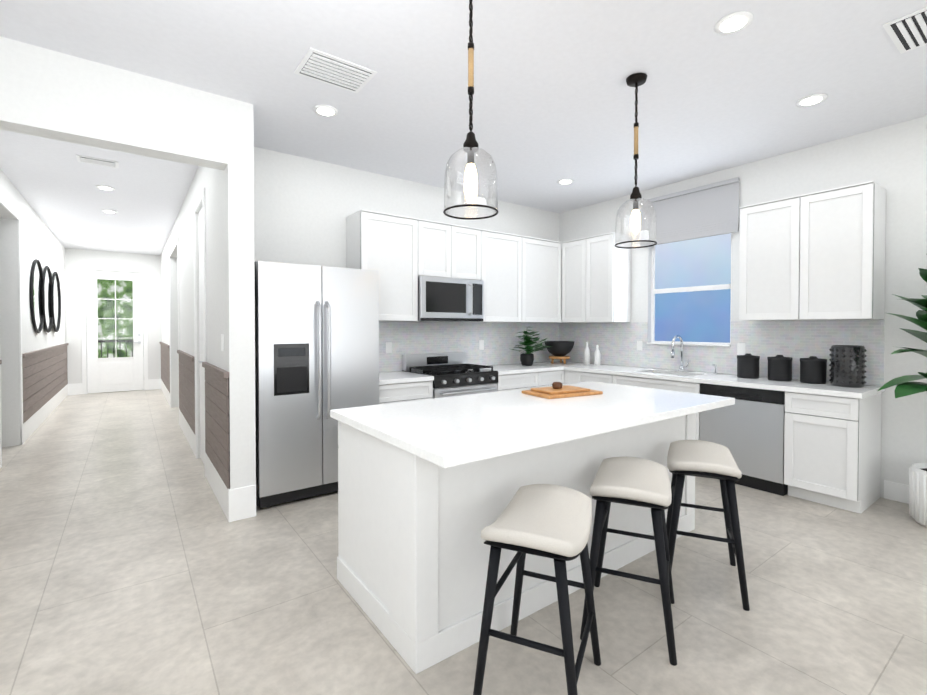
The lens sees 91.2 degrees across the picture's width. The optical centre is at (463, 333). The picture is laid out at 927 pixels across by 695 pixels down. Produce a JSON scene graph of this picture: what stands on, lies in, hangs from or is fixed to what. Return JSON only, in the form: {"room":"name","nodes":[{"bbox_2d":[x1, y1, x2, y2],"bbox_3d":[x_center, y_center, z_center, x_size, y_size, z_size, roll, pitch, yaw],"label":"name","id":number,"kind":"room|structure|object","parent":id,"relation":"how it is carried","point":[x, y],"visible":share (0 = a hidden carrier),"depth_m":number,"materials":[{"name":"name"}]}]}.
{"room":"kitchen","nodes":[
{"label":"kitchen","id":0,"kind":"room"},
{"bbox_2d":[0,169,65,446],"bbox_3d":[-3.868,-0.145,2.316,1.500,2.840,15.150,-1,1,-36],"label":"wall","id":1,"kind":"structure","parent":0,"point":[41,243],"depth_m":5.03,"materials":[{"name":"paint"}]},
{"bbox_2d":[0,195,22,467],"bbox_3d":[-4.633,-0.042,4.640,0.015,2.570,1.140,-1,1,-36],"label":"door frame","id":2,"kind":"structure","parent":1,"relation":"attached to","point":[16,214],"depth_m":5.04,"materials":[{"name":"paint"}]},
{"bbox_2d":[21,384,68,442],"bbox_3d":[-6.291,1.102,6.912,0.013,0.220,4.600,-1,1,-36],"label":"baseboard","id":3,"kind":"structure","parent":1,"relation":"attached to","point":[37,419],"depth_m":6.25,"materials":[{"name":"paint"}]},
{"bbox_2d":[30,259,60,332],"bbox_3d":[-6.064,-0.505,6.622,0.056,0.972,2.572,-1,1,-36],"label":"mirror","id":4,"kind":"object","parent":1,"relation":"attached to","point":[45,298],"visible":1,"depth_m":6.34,"materials":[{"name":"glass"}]},
{"bbox_2d":[22,343,68,423],"bbox_3d":[-6.299,0.596,6.934,0.035,0.790,4.513,-1,1,-36],"label":"wainscot","id":5,"kind":"structure","parent":1,"relation":"attached to","point":[45,375],"depth_m":6.24,"materials":[{"name":"brown wood"}]},
{"bbox_2d":[65,248,160,383],"bbox_3d":[-7.006,-0.242,9.316,1.730,2.840,0.150,-1,1,-36],"label":"wall","id":6,"kind":"structure","parent":0,"point":[76,260],"depth_m":9.05,"materials":[{"name":"paint"}]},
{"bbox_2d":[81,266,147,393],"bbox_3d":[-7.042,-0.080,9.190,1.060,2.520,0.015,-1,1,-36],"label":"door frame","id":7,"kind":"structure","parent":6,"relation":"attached to","point":[83,268],"depth_m":8.98,"materials":[{"name":"paint"}]},
{"bbox_2d":[86,270,143,393],"bbox_3d":[-7.059,-0.046,9.213,0.912,2.441,0.107,-1,1,-36],"label":"entry door","id":8,"kind":"structure","parent":6,"relation":"in","point":[116,374],"depth_m":9.21,"materials":[{"name":"paint"}]},
{"bbox_2d":[0,36,227,169],"bbox_3d":[-2.235,-1.349,2.636,1.530,0.440,0.160,-1,1,-36],"label":"wall","id":9,"kind":"structure","parent":0,"point":[50,94],"depth_m":2.66,"materials":[{"name":"paint"}]},
{"bbox_2d":[161,97,255,488],"bbox_3d":[-3.978,-0.202,6.453,0.160,2.840,8.350,-1,1,-36],"label":"wall","id":10,"kind":"structure","parent":0,"point":[230,271],"depth_m":3.12,"materials":[{"name":"paint"}]},
{"bbox_2d":[160,342,169,392],"bbox_3d":[-5.627,0.574,8.544,0.035,0.790,2.713,-1,1,-36],"label":"wainscot","id":11,"kind":"structure","parent":10,"relation":"attached to","point":[165,363],"depth_m":8.32,"materials":[{"name":"brown wood"}]},
{"bbox_2d":[161,380,169,404],"bbox_3d":[-5.619,1.079,8.560,0.013,0.220,2.740,-1,1,-36],"label":"baseboard","id":12,"kind":"structure","parent":10,"relation":"attached to","point":[165,391],"depth_m":8.45,"materials":[{"name":"paint"}]},
{"bbox_2d":[169,237,179,407],"bbox_3d":[-4.309,-0.046,6.758,0.015,2.520,1.710,-1,1,-36],"label":"door frame","id":13,"kind":"structure","parent":10,"relation":"attached to","point":[176,243],"depth_m":6.33,"materials":[{"name":"paint"}]},
{"bbox_2d":[177,350,194,433],"bbox_3d":[-3.261,0.619,5.322,0.035,0.790,1.858,-1,1,-36],"label":"wainscot","id":14,"kind":"structure","parent":10,"relation":"attached to","point":[187,385],"depth_m":5.14,"materials":[{"name":"brown wood"}]},
{"bbox_2d":[179,409,194,454],"bbox_3d":[-3.251,1.124,5.336,0.013,0.220,1.880,-1,1,-36],"label":"baseboard","id":15,"kind":"structure","parent":10,"relation":"attached to","point":[189,434],"depth_m":5.22,"materials":[{"name":"paint"}]},
{"bbox_2d":[193,188,206,476],"bbox_3d":[-2.474,-0.012,4.260,0.015,2.520,0.770,-1,1,-36],"label":"door frame","id":16,"kind":"structure","parent":10,"relation":"attached to","point":[201,198],"depth_m":4.20,"materials":[{"name":"paint"}]},
{"bbox_2d":[198,208,203,463],"bbox_3d":[-2.460,0.023,4.270,0.100,2.441,0.622,-1,1,-36],"label":"closet door","id":17,"kind":"structure","parent":10,"relation":"in","point":[200,240],"depth_m":4.35,"materials":[{"name":"paint"}]},
{"bbox_2d":[202,362,229,488],"bbox_3d":[-1.920,0.644,3.497,0.035,0.790,1.128,-1,1,-36],"label":"wainscot","id":18,"kind":"structure","parent":10,"relation":"attached to","point":[217,427],"depth_m":3.35,"materials":[{"name":"brown wood"}]},
{"bbox_2d":[206,454,237,521],"bbox_3d":[-1.897,1.149,3.518,0.043,0.220,1.153,-1,1,-36],"label":"baseboard","id":19,"kind":"structure","parent":10,"relation":"attached to","point":[236,504],"depth_m":3.21,"materials":[{"name":"paint"}]},
{"bbox_2d":[221,334,223,350],"bbox_3d":[-1.727,0.062,3.252,0.006,0.120,0.080,-1,1,-36],"label":"switch plate","id":20,"kind":"object","parent":10,"relation":"attached to","point":[222,336],"depth_m":3.23,"materials":[{"name":"paint"}]},
{"bbox_2d":[254,147,558,371],"bbox_3d":[-0.292,-0.182,5.041,4.110,2.840,0.150,-1,1,-36],"label":"wall","id":21,"kind":"structure","parent":0,"point":[304,208],"depth_m":4.24,"materials":[{"name":"paint"}]},
{"bbox_2d":[346,209,425,321],"bbox_3d":[-0.753,-0.619,4.380,0.648,0.992,0.340,-1,1,-36],"label":"upper cabinet","id":22,"kind":"object","parent":21,"relation":"attached to","point":[393,245],"depth_m":4.25,"materials":[{"name":"paint"}]},
{"bbox_2d":[426,220,457,277],"bbox_3d":[-0.359,-0.844,4.666,0.450,0.550,0.340,-1,1,-36],"label":"upper cabinet","id":23,"kind":"object","parent":21,"relation":"attached to","point":[441,238],"depth_m":4.57,"materials":[{"name":"paint"}]},
{"bbox_2d":[418,276,483,321],"bbox_3d":[-0.195,-0.349,4.728,0.768,0.434,0.442,-1,1,-36],"label":"microwave","id":24,"kind":"object","parent":23,"relation":"attached to","point":[442,299],"visible":0.94,"depth_m":4.57,"materials":[{"name":"silver metal"}]},
{"bbox_2d":[379,322,558,371],"bbox_3d":[0.079,0.120,5.220,2.970,0.506,0.008,-1,1,-36],"label":"backsplash","id":25,"kind":"structure","parent":21,"relation":"attached to","point":[499,339],"depth_m":5.17,"materials":[{"name":"tile"}]},
{"bbox_2d":[386,342,391,352],"bbox_3d":[-0.757,0.139,4.597,0.070,0.110,0.006,-1,1,-36],"label":"switch plate","id":26,"kind":"object","parent":25,"relation":"attached to","point":[388,344],"depth_m":4.60,"materials":[{"name":"paint"}]},
{"bbox_2d":[479,340,483,349],"bbox_3d":[0.210,0.129,5.308,0.070,0.110,0.006,-1,1,-36],"label":"switch plate","id":27,"kind":"object","parent":25,"relation":"attached to","point":[481,342],"depth_m":5.30,"materials":[{"name":"paint"}]},
{"bbox_2d":[458,225,481,279],"bbox_3d":[-0.093,-0.847,4.862,0.450,0.550,0.340,-1,1,-36],"label":"upper cabinet","id":28,"kind":"object","parent":21,"relation":"attached to","point":[469,238],"depth_m":4.78,"materials":[{"name":"paint"}]},
{"bbox_2d":[479,229,517,322],"bbox_3d":[0.330,-0.630,5.176,0.720,0.992,0.340,-1,1,-36],"label":"upper cabinet","id":29,"kind":"object","parent":21,"relation":"attached to","point":[499,249],"depth_m":5.03,"materials":[{"name":"paint"}]},
{"bbox_2d":[518,235,561,322],"bbox_3d":[0.844,-0.635,5.515,0.750,0.992,0.402,-1,1,-36],"label":"upper cabinet","id":30,"kind":"object","parent":21,"relation":"attached to","point":[539,260],"depth_m":5.40,"materials":[{"name":"paint"}]},
{"bbox_2d":[0,389,926,694],"bbox_3d":[-1.605,1.282,5.456,13.000,0.100,18.500,-1,1,-36],"label":"floor","id":31,"kind":"structure","parent":0,"point":[132,561],"depth_m":2.18,"materials":[{"name":"tile"}]},
{"bbox_2d":[254,261,378,507],"bbox_3d":[-1.263,0.366,3.727,0.920,1.780,0.791,-1,1,-36],"label":"fridge","id":32,"kind":"object","parent":31,"relation":"on","point":[316,344],"visible":0.71,"depth_m":3.38,"materials":[{"name":"metal"}]},
{"bbox_2d":[379,381,432,403],"bbox_3d":[-0.698,0.838,4.273,0.586,0.820,0.610,-1,1,-36],"label":"base cabinet","id":33,"kind":"object","parent":31,"relation":"on","point":[422,390],"depth_m":4.03,"materials":[{"name":"paint"}]},
{"bbox_2d":[379,371,433,384],"bbox_3d":[-0.692,0.407,4.261,0.588,0.038,0.625,-1,1,-36],"label":"countertop","id":34,"kind":"structure","parent":33,"relation":"on","point":[394,377],"depth_m":4.12,"materials":[{"name":"stone"}]},
{"bbox_2d":[402,352,497,398],"bbox_3d":[-0.125,0.728,4.649,0.770,1.030,0.676,-1,1,-36],"label":"range","id":35,"kind":"object","parent":31,"relation":"on","point":[454,374],"visible":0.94,"depth_m":4.54,"materials":[{"name":"silver metal"}]},
{"bbox_2d":[337,413,695,673],"bbox_3d":[0.415,0.851,2.657,2.086,0.840,0.833,-1,1,-36],"label":"kitchen island","id":36,"kind":"object","parent":31,"relation":"on","point":[428,489],"depth_m":1.96,"materials":[{"name":"paint"}]},
{"bbox_2d":[330,381,734,468],"bbox_3d":[0.479,0.412,2.563,2.130,0.039,1.070,-1,1,-36],"label":"island countertop","id":37,"kind":"structure","parent":36,"relation":"on","point":[447,432],"depth_m":2.16,"materials":[{"name":"white stone"}]},
{"bbox_2d":[522,382,602,398],"bbox_3d":[0.636,0.347,2.932,0.440,0.078,0.280,0,1,-28],"label":"cutting board","id":38,"kind":"object","parent":37,"relation":"on","point":[557,390],"visible":1,"depth_m":2.86,"materials":[{"name":"brown wood"}]},
{"bbox_2d":[497,372,542,391],"bbox_3d":[0.431,0.827,5.102,0.648,0.820,0.610,-1,1,-36],"label":"base cabinet","id":39,"kind":"object","parent":31,"relation":"on","point":[506,382],"depth_m":4.85,"materials":[{"name":"paint"}]},
{"bbox_2d":[482,362,562,374],"bbox_3d":[0.565,0.395,5.185,0.972,0.038,0.627,-1,1,-36],"label":"countertop","id":40,"kind":"structure","parent":39,"relation":"on","point":[504,369],"depth_m":5.10,"materials":[{"name":"stone"}]},
{"bbox_2d":[511,330,548,365],"bbox_3d":[0.777,0.142,5.364,0.529,0.459,0.459,-1,1,-36],"label":"potted plant","id":41,"kind":"object","parent":40,"relation":"on","point":[527,358],"visible":1,"depth_m":5.33,"materials":[{"name":"green plant"}]},
{"bbox_2d":[473,484,600,694],"bbox_3d":[0.279,0.951,1.636,0.371,0.672,0.500,0,1,24],"label":"stool","id":42,"kind":"object","parent":31,"relation":"on","point":[553,521],"visible":1,"depth_m":1.53,"materials":[{"name":"fabric"}]},
{"bbox_2d":[543,370,562,386],"bbox_3d":[0.793,0.823,5.368,0.489,0.820,0.610,-1,1,-36],"label":"base cabinet","id":43,"kind":"object","parent":31,"relation":"on","point":[549,377],"depth_m":5.14,"materials":[{"name":"paint"}]},
{"bbox_2d":[563,370,582,383],"bbox_3d":[1.455,0.824,5.327,0.651,0.820,0.280,-1,1,-36],"label":"base cabinet","id":44,"kind":"object","parent":31,"relation":"on","point":[569,376],"depth_m":5.17,"materials":[{"name":"paint"}]},
{"bbox_2d":[583,372,650,387],"bbox_3d":[1.673,0.827,5.066,0.610,0.820,0.520,-1,1,-36],"label":"base cabinet","id":45,"kind":"object","parent":31,"relation":"on","point":[587,376],"depth_m":4.67,"materials":[{"name":"paint"}]},
{"bbox_2d":[580,457,676,665],"bbox_3d":[0.747,0.945,2.029,0.371,0.672,0.500,0,1,24],"label":"stool","id":46,"kind":"object","parent":31,"relation":"on","point":[636,481],"visible":0.94,"depth_m":1.89,"materials":[{"name":"fabric"}]},
{"bbox_2d":[666,440,749,610],"bbox_3d":[1.242,0.941,2.368,0.371,0.672,0.500,0,1,24],"label":"stool","id":47,"kind":"object","parent":31,"relation":"on","point":[702,458],"visible":1,"depth_m":2.23,"materials":[{"name":"fabric"}]},
{"bbox_2d":[700,383,787,495],"bbox_3d":[2.487,0.844,3.902,0.556,0.818,0.634,-1,1,-36],"label":"dishwasher","id":48,"kind":"object","parent":31,"relation":"on","point":[746,429],"visible":0.58,"depth_m":3.66,"materials":[{"name":"metal"}]},
{"bbox_2d":[784,391,881,513],"bbox_3d":[2.833,0.849,3.486,0.610,0.820,0.440,-1,1,-36],"label":"base cabinet","id":49,"kind":"object","parent":31,"relation":"on","point":[832,451],"depth_m":3.30,"materials":[{"name":"paint"}]},
{"bbox_2d":[543,361,884,398],"bbox_3d":[1.996,0.499,4.597,0.638,0.230,3.270,-1,1,-36],"label":"countertop","id":50,"kind":"structure","parent":49,"relation":"on","point":[793,385],"depth_m":3.92,"materials":[{"name":"stone"}]},
{"bbox_2d":[544,341,574,363],"bbox_3d":[1.199,0.231,5.677,0.370,0.276,0.370,-1,1,-36],"label":"bowl","id":51,"kind":"object","parent":50,"relation":"on","point":[560,350],"visible":0.98,"depth_m":5.56,"materials":[{"name":"black ceramic"}]},
{"bbox_2d":[584,342,589,364],"bbox_3d":[1.506,0.235,5.530,0.074,0.270,0.072,-1,1,-36],"label":"bottle","id":52,"kind":"object","parent":50,"relation":"on","point":[587,351],"depth_m":5.50,"materials":[{"name":"ceramic"}]},
{"bbox_2d":[594,345,600,364],"bbox_3d":[1.595,0.251,5.409,0.074,0.240,0.072,-1,1,-36],"label":"bottle","id":53,"kind":"object","parent":50,"relation":"on","point":[597,355],"depth_m":5.38,"materials":[{"name":"ceramic"}]},
{"bbox_2d":[671,335,688,370],"bbox_3d":[2.197,0.196,4.604,0.225,0.372,0.104,-1,1,-36],"label":"faucet","id":54,"kind":"object","parent":50,"relation":"on","point":[681,367],"visible":1,"depth_m":4.64,"materials":[{"name":"silver metal"}]},
{"bbox_2d":[737,353,759,378],"bbox_3d":[2.547,0.283,4.062,0.175,0.215,0.175,-1,1,-42],"label":"canister","id":55,"kind":"object","parent":50,"relation":"on","point":[747,364],"depth_m":3.99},
{"bbox_2d":[767,355,792,380],"bbox_3d":[2.692,0.285,3.865,0.175,0.215,0.175,-1,1,-42],"label":"canister","id":56,"kind":"object","parent":50,"relation":"on","point":[779,366],"depth_m":3.80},
{"bbox_2d":[800,356,826,383],"bbox_3d":[2.831,0.288,3.675,0.175,0.215,0.175,-1,1,-42],"label":"canister","id":57,"kind":"object","parent":50,"relation":"on","point":[813,369],"depth_m":3.61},
{"bbox_2d":[829,345,866,387],"bbox_3d":[2.940,0.243,3.475,0.224,0.310,0.216,-1,1,-36],"label":"textured vase","id":58,"kind":"object","parent":50,"relation":"on","point":[848,366],"visible":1,"depth_m":3.40,"materials":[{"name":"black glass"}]},
{"bbox_2d":[878,268,926,526],"bbox_3d":[3.127,0.332,2.851,0.637,1.872,0.762,-1,1,-36],"label":"fig tree","id":59,"kind":"object","parent":31,"relation":"on","point":[917,485],"visible":1,"depth_m":3.01,"materials":[{"name":"green plant"}]},
{"bbox_2d":[0,0,926,254],"bbox_3d":[-0.865,-1.644,4.407,13.000,0.100,16.000,-1,1,-36],"label":"ceiling","id":60,"kind":"structure","parent":0,"point":[553,101],"depth_m":2.88,"materials":[{"name":"paint"}]},
{"bbox_2d":[76,155,118,168],"bbox_3d":[-3.368,-1.583,4.183,0.300,0.014,0.200,-1,1,-36],"label":"ceiling vent","id":61,"kind":"object","parent":60,"relation":"in","point":[97,161],"visible":0.98,"depth_m":4.16,"materials":[{"name":"metal"}]},
{"bbox_2d":[95,185,114,189],"bbox_3d":[-3.914,-1.596,4.960,0.168,0.009,0.168,0,1,9],"label":"recessed light","id":62,"kind":"object","parent":60,"relation":"in","point":[103,187],"depth_m":4.94,"materials":[{"name":"paint"}]},
{"bbox_2d":[101,210,117,212],"bbox_3d":[-4.654,-1.610,5.968,0.168,0.009,0.168,0,1,-9],"label":"recessed light","id":63,"kind":"object","parent":60,"relation":"in","point":[108,211],"depth_m":5.95,"materials":[{"name":"paint"}]},
{"bbox_2d":[313,105,337,116],"bbox_3d":[-0.971,-1.572,3.201,0.168,0.009,0.168,1,1,45],"label":"recessed light","id":64,"kind":"object","parent":60,"relation":"in","point":[323,110],"depth_m":3.19,"materials":[{"name":"paint"}]},
{"bbox_2d":[294,48,376,92],"bbox_3d":[-0.766,-1.562,2.719,0.400,0.014,0.300,-1,1,-36],"label":"ceiling vent","id":65,"kind":"object","parent":60,"relation":"in","point":[320,66],"visible":1,"depth_m":2.69,"materials":[{"name":"metal"}]},
{"bbox_2d":[443,0,498,219],"bbox_3d":[0.033,-1.046,2.010,0.246,1.020,0.246,-1,1,-36],"label":"pendant light","id":66,"kind":"object","parent":60,"relation":"hanging from","point":[470,148],"visible":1,"depth_m":2.00,"materials":[{"name":"clear glass"}]},
{"bbox_2d":[557,179,573,183],"bbox_3d":[1.068,-1.593,4.749,0.168,0.009,0.168,0,1,27],"label":"recessed light","id":67,"kind":"object","parent":60,"relation":"in","point":[563,181],"depth_m":4.73,"materials":[{"name":"paint"}]},
{"bbox_2d":[615,73,656,248],"bbox_3d":[1.061,-1.057,2.790,0.246,1.020,0.246,-1,1,-36],"label":"pendant light","id":68,"kind":"object","parent":60,"relation":"hanging from","point":[635,80],"visible":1,"depth_m":2.78,"materials":[{"name":"clear glass"}]},
{"bbox_2d":[714,11,752,34],"bbox_3d":[1.356,-1.559,2.280,0.168,0.009,0.168,0,1,27],"label":"recessed light","id":69,"kind":"object","parent":60,"relation":"in","point":[735,22],"depth_m":2.27,"materials":[{"name":"paint"}]},
{"bbox_2d":[796,93,827,106],"bbox_3d":[2.339,-1.570,3.052,0.168,0.009,0.168,1,1,45],"label":"recessed light","id":70,"kind":"object","parent":60,"relation":"in","point":[810,100],"depth_m":3.04,"materials":[{"name":"paint"}]},
{"bbox_2d":[882,7,926,53],"bbox_3d":[2.366,-1.556,2.290,0.400,0.014,0.300,-1,1,-36],"label":"ceiling vent","id":71,"kind":"object","parent":60,"relation":"in","point":[907,32],"visible":1,"depth_m":2.33,"materials":[{"name":"metal"}]},
{"bbox_2d":[559,116,926,497],"bbox_3d":[3.592,-0.155,3.098,0.150,2.840,7.580,-1,1,-36],"label":"wall","id":72,"kind":"structure","parent":0,"point":[891,160],"depth_m":3.47,"materials":[{"name":"paint"}]},
{"bbox_2d":[562,237,589,322],"bbox_3d":[1.446,-0.635,5.529,0.402,0.992,0.451,-1,1,-36],"label":"upper cabinet","id":73,"kind":"object","parent":72,"relation":"attached to","point":[575,253],"depth_m":5.44,"materials":[{"name":"paint"}]},
{"bbox_2d":[590,232,630,322],"bbox_3d":[1.661,-0.632,5.290,0.340,0.992,0.429,-1,1,-36],"label":"upper cabinet","id":74,"kind":"object","parent":72,"relation":"attached to","point":[610,265],"depth_m":5.13,"materials":[{"name":"paint"}]},
{"bbox_2d":[647,233,731,346],"bbox_3d":[2.347,-0.531,4.729,0.140,1.295,0.870,-1,1,-36],"label":"kitchen window","id":75,"kind":"structure","parent":72,"relation":"in","point":[691,283],"depth_m":4.73,"materials":[{"name":"glass"}]},
{"bbox_2d":[640,177,739,246],"bbox_3d":[2.288,-1.223,4.676,0.043,0.510,1.010,-1,1,-36],"label":"blind","id":76,"kind":"object","parent":72,"relation":"attached to","point":[709,210],"visible":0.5,"depth_m":4.59,"materials":[{"name":"fabric"}]},
{"bbox_2d":[559,320,884,385],"bbox_3d":[2.252,0.126,4.792,0.008,0.506,3.270,-1,1,-36],"label":"backsplash","id":77,"kind":"structure","parent":72,"relation":"attached to","point":[796,341],"depth_m":4.27,"materials":[{"name":"tile"}]},
{"bbox_2d":[637,341,641,350],"bbox_3d":[1.992,0.131,5.135,0.006,0.110,0.070,-1,1,-36],"label":"switch plate","id":78,"kind":"object","parent":77,"relation":"attached to","point":[639,343],"depth_m":5.13,"materials":[{"name":"paint"}]},
{"bbox_2d":[737,343,744,354],"bbox_3d":[2.620,0.143,4.281,0.006,0.110,0.070,-1,1,-36],"label":"switch plate","id":79,"kind":"object","parent":77,"relation":"attached to","point":[740,348],"depth_m":4.28,"materials":[{"name":"paint"}]},
{"bbox_2d":[739,197,791,320],"bbox_3d":[2.701,-0.612,3.874,0.340,0.992,0.505,-1,1,-36],"label":"upper cabinet","id":80,"kind":"object","parent":72,"relation":"attached to","point":[763,225],"depth_m":3.83,"materials":[{"name":"paint"}]},
{"bbox_2d":[786,180,885,319],"bbox_3d":[2.929,-0.608,3.564,0.340,0.992,0.505,-1,1,-36],"label":"upper cabinet","id":81,"kind":"object","parent":72,"relation":"attached to","point":[818,255],"depth_m":3.44,"materials":[{"name":"paint"}]},
{"bbox_2d":[884,480,908,503],"bbox_3d":[4.488,1.213,1.759,0.013,0.140,4.270,-1,1,-36],"label":"baseboard","id":82,"kind":"structure","parent":72,"relation":"attached to","point":[895,491],"depth_m":3.42,"materials":[{"name":"paint"}]},
{"label":"outside","id":83,"kind":"structure","parent":0,"visible":0},
{"bbox_2d":[97,279,143,357],"bbox_3d":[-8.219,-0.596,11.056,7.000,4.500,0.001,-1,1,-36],"label":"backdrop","id":84,"kind":"structure","parent":83,"point":[122,286],"depth_m":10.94,"materials":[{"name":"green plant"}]},
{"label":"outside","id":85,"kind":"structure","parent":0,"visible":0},
{"bbox_2d":[98,340,143,357],"bbox_3d":[-7.639,0.600,10.283,3.200,0.930,0.040,-1,1,-36],"label":"railing","id":86,"kind":"object","parent":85,"point":[119,341],"depth_m":10.14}
]}

